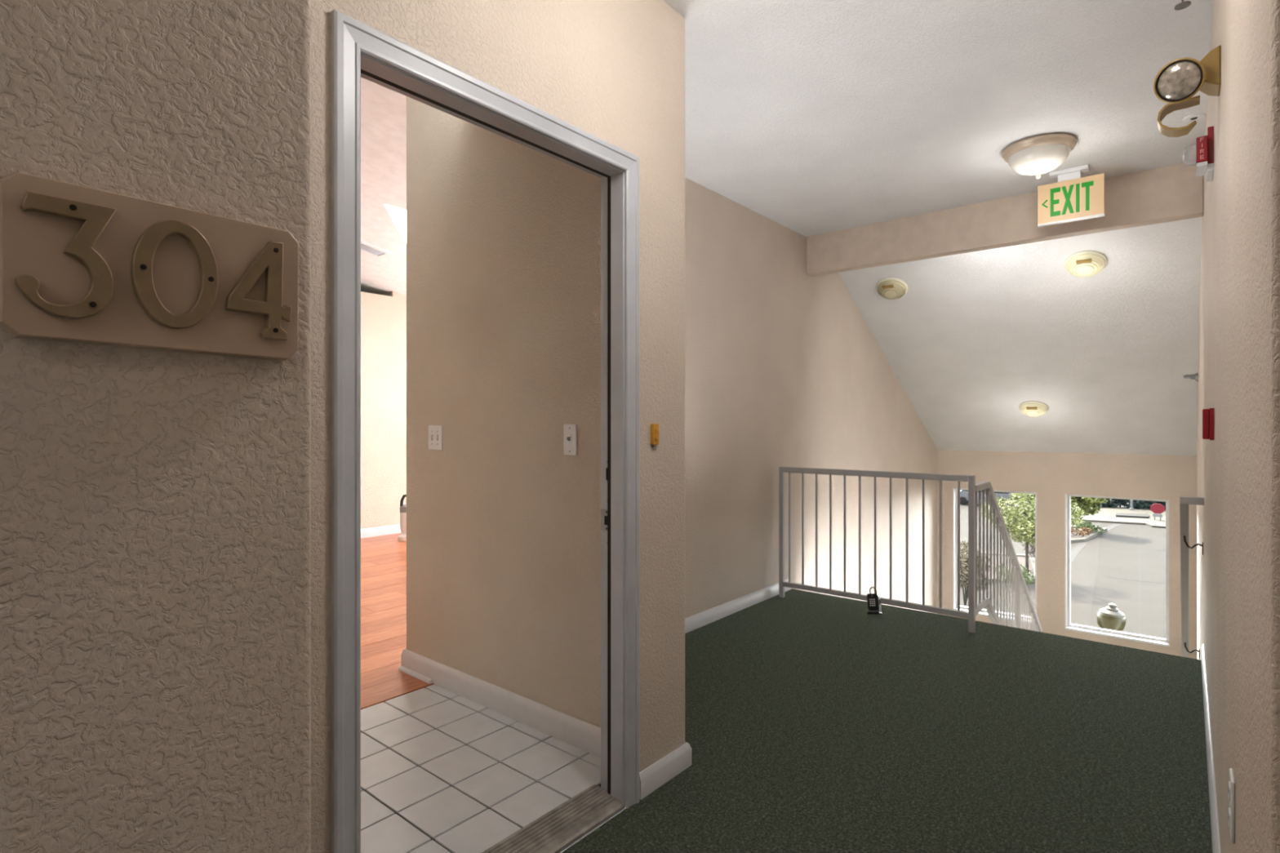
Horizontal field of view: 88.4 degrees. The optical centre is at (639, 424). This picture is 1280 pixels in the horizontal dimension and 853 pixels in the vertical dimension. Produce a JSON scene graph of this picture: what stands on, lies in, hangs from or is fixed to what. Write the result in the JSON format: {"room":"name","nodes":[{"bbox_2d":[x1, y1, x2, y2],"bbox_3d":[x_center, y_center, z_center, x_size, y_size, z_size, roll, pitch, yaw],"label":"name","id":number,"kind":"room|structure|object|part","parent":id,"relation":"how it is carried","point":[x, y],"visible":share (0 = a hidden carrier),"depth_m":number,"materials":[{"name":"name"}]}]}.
{"room":"apartment building hallway","nodes":[
{"label":"apartment building hallway","id":0,"kind":"room"},
{"bbox_2d":[0,0,311,852],"bbox_3d":[-2.036,-0.140,-0.697,0.780,2.760,4.324,0,0,40],"label":"wall","id":1,"kind":"structure","parent":0,"point":[155,505],"depth_m":0.60,"materials":[{"name":"paint"}]},
{"bbox_2d":[0,171,298,360],"bbox_3d":[-0.430,-0.134,0.603,0.027,0.135,0.227,0,0,40],"label":"number plaque","id":2,"kind":"object","parent":1,"relation":"attached to","point":[82,264],"visible":1,"depth_m":0.58,"materials":[{"name":"paint"}]},
{"bbox_2d":[360,291,406,528],"bbox_3d":[-2.857,-0.710,7.903,0.700,3.900,8.300,0,0,40],"label":"wall","id":3,"kind":"structure","parent":0,"point":[383,316],"depth_m":7.34,"materials":[{"name":"paint"}]},
{"bbox_2d":[360,524,401,538],"bbox_3d":[-2.582,1.190,7.675,0.015,0.100,7.900,0,0,40],"label":"baseboard","id":4,"kind":"structure","parent":3,"relation":"attached to","point":[393,529],"depth_m":7.30,"materials":[{"name":"white paint"}]},
{"bbox_2d":[311,0,684,852],"bbox_3d":[-0.698,-0.140,2.054,0.900,2.760,1.627,0,0,40],"label":"wall","id":5,"kind":"structure","parent":0,"point":[613,71],"depth_m":2.06,"materials":[{"name":"paint"}]},
{"bbox_2d":[331,8,639,852],"bbox_3d":[-0.389,0.181,1.832,0.176,2.117,1.008,0,0,40],"label":"door frame","id":6,"kind":"structure","parent":5,"relation":"in","point":[358,50],"depth_m":1.78,"materials":[{"name":"paint"}]},
{"bbox_3d":[-0.631,0.181,1.417,0.018,2.117,0.060,0,0,40],"label":"casing","id":7,"kind":"part","parent":6,"relation":"part of","materials":[{"name":"paint"}]},
{"bbox_3d":[-0.328,-0.847,1.782,0.018,0.060,1.008,0,0,40],"label":"casing","id":8,"kind":"part","parent":6,"relation":"part of","materials":[{"name":"paint"}]},
{"bbox_3d":[-0.115,0.320,2.191,0.043,0.070,0.003,0,0,40],"label":"strike plate","id":9,"kind":"part","parent":6,"relation":"part of","materials":[{"name":"metal"}]},
{"bbox_3d":[-0.025,0.181,2.146,0.018,2.117,0.060,0,0,40],"label":"casing","id":10,"kind":"part","parent":6,"relation":"part of","materials":[{"name":"paint"}]},
{"bbox_2d":[650,423,658,447],"bbox_3d":[0.053,0.039,2.237,0.020,0.080,0.030,0,0,40],"label":"doorbell","id":11,"kind":"object","parent":5,"relation":"attached to","point":[654,427],"visible":1,"depth_m":2.23,"materials":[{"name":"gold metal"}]},
{"bbox_2d":[639,578,790,799],"bbox_3d":[0.559,1.199,3.555,0.914,0.082,2.838,0,0,40],"label":"baseboard","id":12,"kind":"structure","parent":5,"relation":"attached to","point":[671,765],"depth_m":2.38,"materials":[{"name":"white paint"}]},
{"bbox_2d":[406,96,600,727],"bbox_3d":[1.482,-0.710,5.336,1.535,3.900,6.500,0,0,40],"label":"wall partition","id":13,"kind":"structure","parent":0,"point":[504,234],"depth_m":2.84,"materials":[{"name":"paint"}]},
{"bbox_2d":[428,425,442,450],"bbox_3d":[-0.983,0.065,3.148,0.114,0.117,0.017,0,0,40],"label":"light switch","id":14,"kind":"object","parent":13,"relation":"attached to","point":[435,432],"visible":1,"depth_m":3.15,"materials":[{"name":"white plastic"}]},
{"bbox_2d":[400,648,600,757],"bbox_3d":[-0.515,1.188,2.955,1.540,0.103,0.315,0,0,40],"label":"baseboard","id":15,"kind":"structure","parent":13,"relation":"attached to","point":[584,735],"depth_m":2.77,"materials":[{"name":"white paint"}]},
{"bbox_2d":[398,665,432,684],"bbox_3d":[-1.105,1.230,3.231,0.281,0.020,0.016,0,0,40],"label":"trim shoe moulding","id":16,"kind":"structure","parent":15,"relation":"attached to","point":[406,670],"depth_m":3.22,"materials":[{"name":"white paint"}]},
{"bbox_2d":[563,424,577,455],"bbox_3d":[-0.276,0.061,2.558,0.072,0.122,0.018,0,0,40],"label":"light switch","id":17,"kind":"object","parent":13,"relation":"attached to","point":[570,431],"visible":1,"depth_m":2.56,"materials":[{"name":"white plastic"}]},
{"bbox_3d":[-0.274,0.061,2.560,0.020,0.048,0.002,0,0,40],"label":"dimmer panel","id":18,"kind":"part","parent":17,"relation":"part of","materials":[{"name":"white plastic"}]},
{"bbox_2d":[360,533,1212,852],"bbox_3d":[-0.893,1.364,3.539,7.900,0.252,12.300,0,0,40],"label":"floor","id":19,"kind":"structure","parent":0,"point":[815,722],"depth_m":2.52,"materials":[{"name":"green carpet"}]},
{"bbox_2d":[397,494,406,541],"bbox_3d":[-2.490,0.992,7.024,0.180,0.493,0.180,0,0,40],"label":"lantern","id":20,"kind":"object","parent":19,"relation":"on","point":[402,537],"visible":0.51,"depth_m":6.96,"materials":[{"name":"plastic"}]},
{"bbox_3d":[-2.492,0.808,7.022,0.032,0.126,0.147,0,0,40],"label":"handle","id":21,"kind":"part","parent":20,"relation":"part of","materials":[{"name":"black plastic"}]},
{"bbox_2d":[778,466,975,633],"bbox_3d":[1.498,0.773,4.321,1.280,0.934,0.032,0,0,40],"label":"guard railing","id":22,"kind":"object","parent":19,"relation":"on","point":[971,615],"visible":0.98,"depth_m":4.24,"materials":[{"name":"grey metal"}]},
{"bbox_3d":[1.018,0.773,4.720,0.032,0.934,0.032,0,0,40],"label":"post","id":23,"kind":"part","parent":22,"relation":"part of","materials":[{"name":"grey metal"}]},
{"bbox_2d":[866,586,882,614],"bbox_3d":[1.509,1.145,4.239,0.092,0.177,0.086,0,0,40],"label":"key lockbox","id":24,"kind":"object","parent":22,"relation":"hanging from","point":[874,607],"visible":1,"depth_m":4.22,"materials":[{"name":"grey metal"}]},
{"bbox_3d":[1.498,1.143,4.321,1.216,0.033,0.028,0,0,40],"label":"rail","id":25,"kind":"part","parent":22,"relation":"part of","materials":[{"name":"grey metal"}]},
{"bbox_3d":[1.498,0.325,4.321,1.216,0.038,0.032,0,0,40],"label":"rail","id":26,"kind":"part","parent":22,"relation":"part of","materials":[{"name":"grey metal"}]},
{"bbox_3d":[1.978,0.773,3.922,0.032,0.934,0.032,0,0,40],"label":"post","id":27,"kind":"part","parent":22,"relation":"part of","materials":[{"name":"grey metal"}]},
{"bbox_2d":[360,0,1213,296],"bbox_3d":[-1.124,-1.881,3.731,8.700,0.898,12.500,0,0,40],"label":"ceiling","id":28,"kind":"structure","parent":0,"point":[813,117],"depth_m":3.05,"materials":[{"name":"paint"}]},
{"bbox_2d":[360,240,393,258],"bbox_3d":[-2.542,-1.649,6.204,0.240,0.080,0.337,0,0,40],"label":"ceiling vent","id":29,"kind":"object","parent":28,"relation":"in","point":[366,247],"visible":0.68,"depth_m":6.22,"materials":[{"name":"white plastic"}]},
{"bbox_2d":[386,204,406,241],"bbox_3d":[-1.665,-1.701,5.840,0.992,0.420,1.302,0,0,-8],"label":"window","id":30,"kind":"structure","parent":28,"relation":"attached to","point":[399,215],"depth_m":5.49,"materials":[{"name":"white glass"}]},
{"bbox_2d":[806,163,1203,276],"bbox_3d":[2.250,-1.333,4.450,2.370,0.315,0.100,0,0,40],"label":"beam","id":31,"kind":"structure","parent":28,"relation":"attached to","point":[1174,193],"depth_m":4.32,"materials":[{"name":"paint"}]},
{"bbox_2d":[1001,133,1076,178],"bbox_3d":[2.110,-1.385,3.484,0.340,0.170,0.340,0,0,40],"label":"dome light","id":32,"kind":"object","parent":28,"relation":"attached to","point":[1038,155],"visible":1,"depth_m":3.39,"materials":[{"name":"white glass"}]},
{"bbox_3d":[2.110,-1.378,3.484,0.286,0.096,0.286,0,0,40],"label":"lamp shade","id":33,"kind":"part","parent":32,"relation":"part of","materials":[{"name":"white glass"}]},
{"bbox_2d":[1037,164,1104,226],"bbox_3d":[2.486,-1.321,3.801,0.324,0.299,0.065,0,0,40],"label":"exit sign","id":34,"kind":"object","parent":28,"relation":"hanging from","point":[1073,197],"visible":1,"depth_m":3.79,"materials":[{"name":"white plastic"}]},
{"bbox_2d":[1173,0,1191,10],"bbox_3d":[1.827,-1.438,2.215,0.080,0.063,0.080,0,0,40],"label":"sprinkler","id":35,"kind":"object","parent":28,"relation":"attached to","point":[1182,5],"visible":1,"depth_m":2.21,"materials":[{"name":"grey metal"}]},
{"bbox_2d":[1182,113,1205,122],"bbox_3d":[2.654,-1.466,3.153,0.084,0.008,0.084,0,0,40],"label":"ceiling disc","id":36,"kind":"object","parent":28,"relation":"attached to","point":[1196,117],"visible":1,"depth_m":3.15,"materials":[{"name":"white plastic"}]},
{"bbox_2d":[684,177,937,618],"bbox_3d":[1.522,1.410,5.521,0.120,5.860,6.555,0,0,40],"label":"wall","id":37,"kind":"structure","parent":0,"point":[784,367],"depth_m":4.82,"materials":[{"name":"paint"}]},
{"bbox_2d":[838,217,1201,455],"bbox_3d":[3.449,-0.646,5.891,2.570,1.928,3.260,0,0,40],"label":"ceiling","id":38,"kind":"structure","parent":0,"point":[974,337],"depth_m":5.65,"materials":[{"name":"paint"}]},
{"bbox_2d":[875,277,907,299],"bbox_3d":[2.139,-1.145,5.587,0.256,0.155,0.228,0,0,40],"label":"flush ceiling light","id":39,"kind":"object","parent":38,"relation":"attached to","point":[891,288],"visible":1,"depth_m":5.52,"materials":[{"name":"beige glass"}]},
{"bbox_2d":[1018,400,1048,417],"bbox_3d":[3.885,-0.149,6.496,0.256,0.155,0.228,0,0,40],"label":"flush ceiling light","id":40,"kind":"object","parent":38,"relation":"attached to","point":[1029,408],"visible":1,"depth_m":6.43,"materials":[{"name":"yellow glass"}]},
{"bbox_2d":[1064,250,1107,277],"bbox_3d":[3.194,-1.142,4.717,0.256,0.155,0.228,0,0,40],"label":"flush ceiling light","id":41,"kind":"object","parent":38,"relation":"attached to","point":[1083,264],"visible":1,"depth_m":4.66,"materials":[{"name":"yellow glass"}]},
{"bbox_2d":[937,449,1196,658],"bbox_3d":[4.530,2.315,7.184,2.620,4.050,0.150,0,0,40],"label":"wall","id":42,"kind":"structure","parent":0,"point":[1051,475],"depth_m":7.07,"materials":[{"name":"paint"}]},
{"bbox_2d":[952,487,1036,623],"bbox_3d":[4.069,1.476,7.546,0.864,1.452,0.133,0,0,40],"label":"window","id":43,"kind":"structure","parent":42,"relation":"in","point":[983,612],"depth_m":7.77,"materials":[{"name":"white plastic"}]},
{"bbox_3d":[4.057,2.191,7.530,0.862,0.022,0.093,0,0,40],"label":"sill","id":44,"kind":"part","parent":43,"relation":"part of","materials":[{"name":"white plastic"}]},
{"bbox_2d":[1065,493,1169,647],"bbox_3d":[4.935,1.476,6.825,0.877,1.452,0.133,0,0,40],"label":"window","id":45,"kind":"structure","parent":42,"relation":"in","point":[1098,631],"depth_m":6.86,"materials":[{"name":"white plastic"}]},
{"bbox_2d":[1096,603,1125,631],"bbox_3d":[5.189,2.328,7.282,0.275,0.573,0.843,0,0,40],"label":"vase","id":46,"kind":"object","parent":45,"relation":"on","point":[1110,617],"visible":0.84,"depth_m":7.42,"materials":[{"name":"ceramic"}]},
{"bbox_3d":[4.923,2.191,6.809,0.875,0.022,0.093,0,0,40],"label":"sill","id":47,"kind":"part","parent":45,"relation":"part of","materials":[{"name":"white plastic"}]},
{"bbox_2d":[1196,0,1262,852],"bbox_3d":[3.171,1.410,3.602,0.130,5.860,7.395,0,0,40],"label":"wall","id":48,"kind":"structure","parent":0,"point":[1229,465],"depth_m":1.28,"materials":[{"name":"paint"}]},
{"bbox_2d":[1153,45,1220,137],"bbox_3d":[1.558,-0.944,1.877,0.143,0.165,0.241,0,0,40],"label":"emergency light","id":49,"kind":"object","parent":48,"relation":"attached to","point":[1175,85],"visible":1,"depth_m":1.82,"materials":[{"name":"gold metal"}]},
{"bbox_2d":[1182,373,1198,382],"bbox_3d":[4.525,-0.385,5.406,0.095,0.080,0.080,0,0,40],"label":"sprinkler","id":50,"kind":"object","parent":48,"relation":"attached to","point":[1195,376],"visible":0.98,"depth_m":5.38,"materials":[{"name":"grey metal"}]},
{"bbox_2d":[1179,496,1204,658],"bbox_3d":[3.832,1.372,4.578,0.101,1.954,2.681,0,0,40],"label":"handrail","id":51,"kind":"object","parent":48,"relation":"attached to","point":[1184,501],"visible":0.97,"depth_m":4.01,"materials":[{"name":"grey paint"}]},
{"bbox_2d":[1182,126,1213,182],"bbox_3d":[1.969,-0.947,2.322,0.082,0.150,0.171,0,0,40],"label":"fire alarm strobe","id":52,"kind":"object","parent":48,"relation":"attached to","point":[1200,154],"visible":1,"depth_m":2.26,"materials":[{"name":"red plastic"}]},
{"bbox_3d":[1.998,-0.959,2.305,0.016,0.127,0.120,0,0,40],"label":"mounting plate","id":53,"kind":"part","parent":52,"relation":"part of","materials":[{"name":"red plastic"}]},
{"bbox_2d":[1201,408,1214,439],"bbox_3d":[1.954,0.000,2.264,0.030,0.108,0.120,0,0,40],"label":"fire alarm box","id":54,"kind":"object","parent":48,"relation":"attached to","point":[1207,415],"visible":1,"depth_m":2.22,"materials":[{"name":"red plastic"}]},
{"bbox_2d":[1200,644,1220,852],"bbox_3d":[2.024,1.201,1.921,0.544,0.078,3.617,0,0,40],"label":"baseboard","id":55,"kind":"structure","parent":48,"relation":"attached to","point":[1215,842],"depth_m":2.26,"materials":[{"name":"white paint"}]},
{"bbox_2d":[1228,768,1235,843],"bbox_3d":[1.144,0.737,1.273,0.008,0.117,0.070,0,0,40],"label":"wall outlet","id":56,"kind":"object","parent":48,"relation":"attached to","point":[1232,781],"visible":1,"depth_m":1.25,"materials":[{"name":"white plastic"}]},
{"bbox_2d":[1228,781,1231,801],"bbox_3d":[1.142,0.711,1.274,0.003,0.028,0.034,0,0,40],"label":"socket","id":57,"kind":"object","parent":56,"relation":"attached to","point":[1229,782],"depth_m":1.26,"materials":[{"name":"white plastic"}]},
{"bbox_2d":[1228,807,1231,827],"bbox_3d":[1.142,0.762,1.274,0.003,0.028,0.034,0,0,40],"label":"socket","id":58,"kind":"object","parent":56,"relation":"attached to","point":[1229,808],"depth_m":1.26,"materials":[{"name":"white plastic"}]},
{"bbox_2d":[1262,0,1279,852],"bbox_3d":[1.075,-0.140,0.456,0.930,2.760,0.123,0,0,40],"label":"wall","id":59,"kind":"structure","parent":0,"point":[1270,8],"depth_m":0.72,"materials":[{"name":"paint"}]},
{"bbox_3d":[3.141,2.195,4.520,1.090,1.530,1.848,0,0,40],"label":"floor","id":60,"kind":"structure","parent":0,"visible":0},
{"bbox_2d":[975,481,1042,631],"bbox_3d":[2.736,1.573,4.834,0.040,2.413,2.339,0,0,40],"label":"stair railing","id":61,"kind":"object","parent":60,"relation":"attached to","point":[1019,584],"visible":0.61,"depth_m":4.45,"materials":[{"name":"grey metal"}]},
{"bbox_3d":[2.098,1.125,4.067,0.032,0.036,0.343,0,0,40],"label":"rail","id":62,"kind":"part","parent":61,"relation":"part of","materials":[{"name":"grey metal"}]},
{"bbox_3d":[2.105,0.385,4.074,0.040,0.036,0.363,0,0,40],"label":"rail","id":63,"kind":"part","parent":61,"relation":"part of","materials":[{"name":"grey metal"}]},
{"bbox_3d":[2.839,1.839,4.958,0.032,1.462,2.006,0,0,40],"label":"sloped rail","id":64,"kind":"part","parent":61,"relation":"part of","materials":[{"name":"grey metal"}]},
{"bbox_3d":[2.841,1.595,4.960,0.032,1.020,0.032,0,0,40],"label":"post","id":65,"kind":"part","parent":61,"relation":"part of","materials":[{"name":"grey metal"}]},
{"label":"outside","id":66,"kind":"structure","parent":0,"visible":0},
{"bbox_2d":[960,500,1165,639],"bbox_3d":[35.975,6.987,66.718,150.000,0.306,131.400,0,0,40],"label":"road","id":67,"kind":"structure","parent":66,"point":[1123,566],"depth_m":29.98,"materials":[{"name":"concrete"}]},
{"bbox_2d":[960,541,992,606],"bbox_3d":[12.149,5.643,24.619,1.899,2.409,1.807,0,0,-21],"label":"shrub","id":68,"kind":"object","parent":67,"relation":"on","point":[963,553],"visible":0.27,"depth_m":24.27,"materials":[{"name":"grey plant"}]},
{"bbox_3d":[12.366,5.643,24.507,0.649,2.409,1.127,0,0,40],"label":"stem","id":69,"kind":"part","parent":68,"relation":"part of","materials":[{"name":"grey plant"}]},
{"bbox_2d":[960,489,1017,507],"bbox_3d":[29.056,5.890,55.661,4.693,1.900,1.850,0,0,40],"label":"parked car","id":70,"kind":"object","parent":67,"relation":"on","point":[963,493],"visible":0.34,"depth_m":55.12,"materials":[{"name":"metal"}]},
{"bbox_2d":[960,551,1035,582],"bbox_3d":[16.061,6.770,30.239,4.484,0.180,9.580,0,0,24],"label":"kerb","id":71,"kind":"object","parent":67,"relation":"on","point":[1021,557],"visible":0.19,"depth_m":31.78,"materials":[{"name":"concrete"}]},
{"bbox_2d":[981,493,1084,575],"bbox_3d":[17.247,4.641,29.232,4.046,4.402,3.412,0,0,40],"label":"young tree","id":72,"kind":"object","parent":71,"relation":"on","point":[1022,526],"visible":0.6,"depth_m":28.79,"materials":[{"name":"green plant"}]},
{"bbox_2d":[995,564,1035,585],"bbox_3d":[15.818,6.406,27.870,1.515,0.901,1.506,0,0,40],"label":"shrub","id":73,"kind":"object","parent":67,"relation":"on","point":[1025,573],"visible":0.33,"depth_m":27.80,"materials":[{"name":"green plant"}]},
{"bbox_2d":[1022,542,1035,558],"bbox_3d":[19.424,6.214,32.047,1.428,1.277,1.474,0,0,32],"label":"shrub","id":74,"kind":"object","parent":67,"relation":"on","point":[1033,550],"visible":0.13,"depth_m":32.21,"materials":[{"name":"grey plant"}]},
{"bbox_2d":[1033,525,1106,542],"bbox_3d":[26.296,6.770,40.697,7.809,0.180,2.895,0,0,-44],"label":"kerb","id":75,"kind":"object","parent":67,"relation":"on","point":[1073,539],"visible":0.29,"depth_m":39.38,"materials":[{"name":"concrete"}]},
{"bbox_2d":[1070,526,1092,536],"bbox_3d":[26.203,6.460,39.770,1.830,0.608,1.268,0,0,40],"label":"shrub","id":76,"kind":"object","parent":75,"relation":"on","point":[1082,531],"visible":0.78,"depth_m":39.44,"materials":[{"name":"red plant"}]},
{"bbox_2d":[1074,520,1104,534],"bbox_3d":[28.023,6.443,41.158,1.568,0.811,1.279,0,0,21],"label":"shrub","id":77,"kind":"object","parent":75,"relation":"on","point":[1087,524],"visible":0.7,"depth_m":40.83,"materials":[{"name":"green plant"}]},
{"bbox_2d":[1070,496,1111,521],"bbox_3d":[28.173,4.912,42.005,3.258,3.860,4.364,0,0,-27],"label":"young tree","id":78,"kind":"object","parent":75,"relation":"on","point":[1085,504],"visible":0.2,"depth_m":41.54,"materials":[{"name":"green plant"}]},
{"bbox_2d":[1017,493,1165,510],"bbox_3d":[38.643,5.003,55.051,27.070,4.581,3.000,0,0,40],"label":"hedge","id":79,"kind":"object","parent":67,"relation":"on","point":[1141,504],"visible":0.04,"depth_m":53.54,"materials":[{"name":"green plant"}]},
{"bbox_2d":[1072,507,1165,528],"bbox_3d":[35.648,6.805,49.549,10.063,0.170,11.320,0,0,40],"label":"sidewalk","id":80,"kind":"structure","parent":67,"relation":"on","point":[1104,515],"depth_m":46.72,"materials":[{"name":"concrete"}]},
{"bbox_2d":[1128,499,1133,510],"bbox_3d":[38.477,3.090,51.501,0.312,7.500,0.320,0,0,40],"label":"light pole","id":81,"kind":"object","parent":80,"relation":"on","point":[1131,508],"visible":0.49,"depth_m":51.43,"materials":[{"name":"grey metal"}]},
{"bbox_2d":[1115,512,1148,518],"bbox_3d":[35.984,6.670,48.098,1.966,0.140,2.558,0,0,40],"label":"wheel stop","id":82,"kind":"object","parent":80,"relation":"on","point":[1117,514],"visible":1,"depth_m":47.53,"materials":[{"name":"grey concrete"}]},
{"bbox_2d":[1150,503,1164,519],"bbox_3d":[36.275,6.144,46.114,0.794,1.151,0.060,0,0,40],"label":"sign","id":83,"kind":"object","parent":80,"relation":"on","point":[1157,508],"visible":1,"depth_m":46.10,"materials":[{"name":"red metal"}]},
{"bbox_3d":[36.275,5.920,46.114,0.794,0.702,0.040,0,0,40],"label":"sign panel","id":84,"kind":"part","parent":83,"relation":"part of","materials":[{"name":"red metal"}]}
]}

